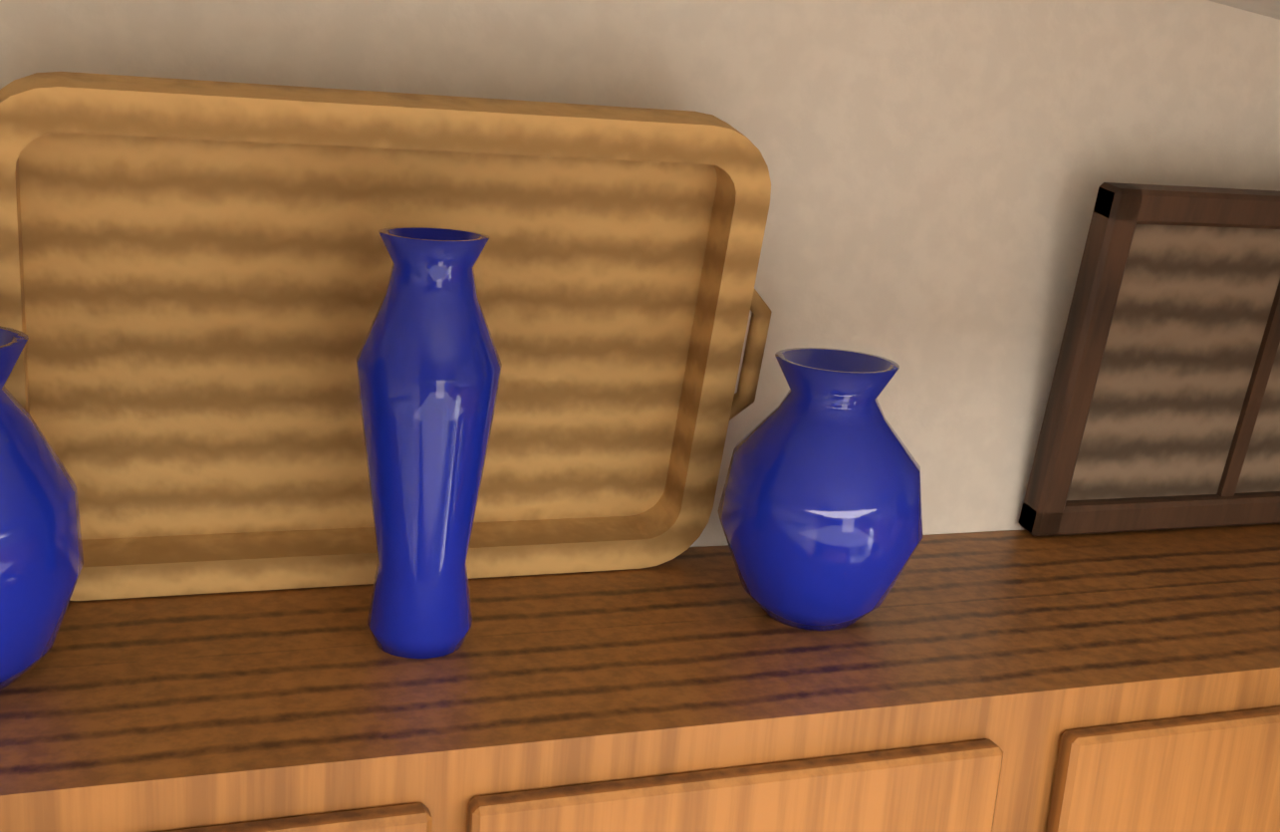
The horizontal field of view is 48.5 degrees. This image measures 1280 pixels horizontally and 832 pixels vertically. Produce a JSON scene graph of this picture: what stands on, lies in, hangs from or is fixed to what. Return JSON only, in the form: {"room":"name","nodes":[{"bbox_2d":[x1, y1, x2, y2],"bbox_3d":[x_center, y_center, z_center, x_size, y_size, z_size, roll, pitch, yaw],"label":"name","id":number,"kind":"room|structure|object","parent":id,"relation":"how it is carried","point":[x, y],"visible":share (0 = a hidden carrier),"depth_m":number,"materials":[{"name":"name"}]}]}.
{"room":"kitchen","nodes":[
{"label":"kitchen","id":0,"kind":"room"},
{"bbox_2d":[0,0,1279,546],"bbox_3d":[-1.251,0.705,0.991,5.425,3.283,0.150,-1,15,-20],"label":"wall","id":1,"kind":"structure","parent":0,"point":[940,171],"depth_m":1.22,"materials":[{"name":"beige paint"}]},
{"bbox_2d":[0,544,1030,831],"bbox_3d":[-0.172,0.398,1.009,0.820,0.475,0.396,-1,15,-20],"label":"upper cabinet","id":2,"kind":"object","parent":1,"relation":"attached to","point":[693,688],"visible":0.94,"depth_m":0.92,"materials":[{"name":"brown wood"}]},
{"bbox_2d":[0,326,83,689],"bbox_3d":[-0.423,0.058,0.865,0.156,0.215,0.156,-1,15,-20],"label":"vase","id":3,"kind":"object","parent":2,"relation":"on","point":[41,557],"visible":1,"depth_m":0.84,"materials":[{"name":"blue ceramic"}]},
{"bbox_2d":[0,71,771,600],"bbox_3d":[-0.183,-0.048,1.033,0.590,0.370,0.050,-1,27,-20],"label":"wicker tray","id":4,"kind":"object","parent":2,"relation":"on","point":[193,279],"visible":0.75,"depth_m":1.02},
{"bbox_2d":[356,227,502,658],"bbox_3d":[-0.144,0.020,0.959,0.096,0.285,0.096,-1,15,-20],"label":"vase","id":5,"kind":"object","parent":2,"relation":"on","point":[428,365],"visible":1,"depth_m":0.93,"materials":[{"name":"blue ceramic"}]},
{"bbox_2d":[717,347,923,630],"bbox_3d":[0.139,0.056,1.076,0.156,0.200,0.156,-1,15,-20],"label":"vase","id":6,"kind":"object","parent":2,"relation":"on","point":[820,511],"visible":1,"depth_m":1.02,"materials":[{"name":"blue ceramic"}]},
{"bbox_2d":[890,522,1279,831],"bbox_3d":[0.570,0.547,1.329,0.788,0.810,0.396,-1,15,-20],"label":"upper cabinet","id":7,"kind":"object","parent":1,"relation":"attached to","point":[1143,667],"visible":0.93,"depth_m":1.06,"materials":[{"name":"brown wood"}]},
{"bbox_2d":[1019,182,1279,536],"bbox_3d":[0.590,-0.048,1.349,0.450,0.330,0.030,-1,23,-20],"label":"tray","id":8,"kind":"object","parent":7,"relation":"on","point":[1162,410],"visible":1,"depth_m":1.31,"materials":[{"name":"brown wood"}]},
{"bbox_2d":[1208,0,1279,19],"bbox_3d":[-0.015,0.230,-2.431,5.775,0.795,7.060,-1,15,-20],"label":"ceiling","id":9,"kind":"structure","parent":0,"point":[1269,8],"depth_m":1.26,"materials":[{"name":"beige paint"}]}
]}

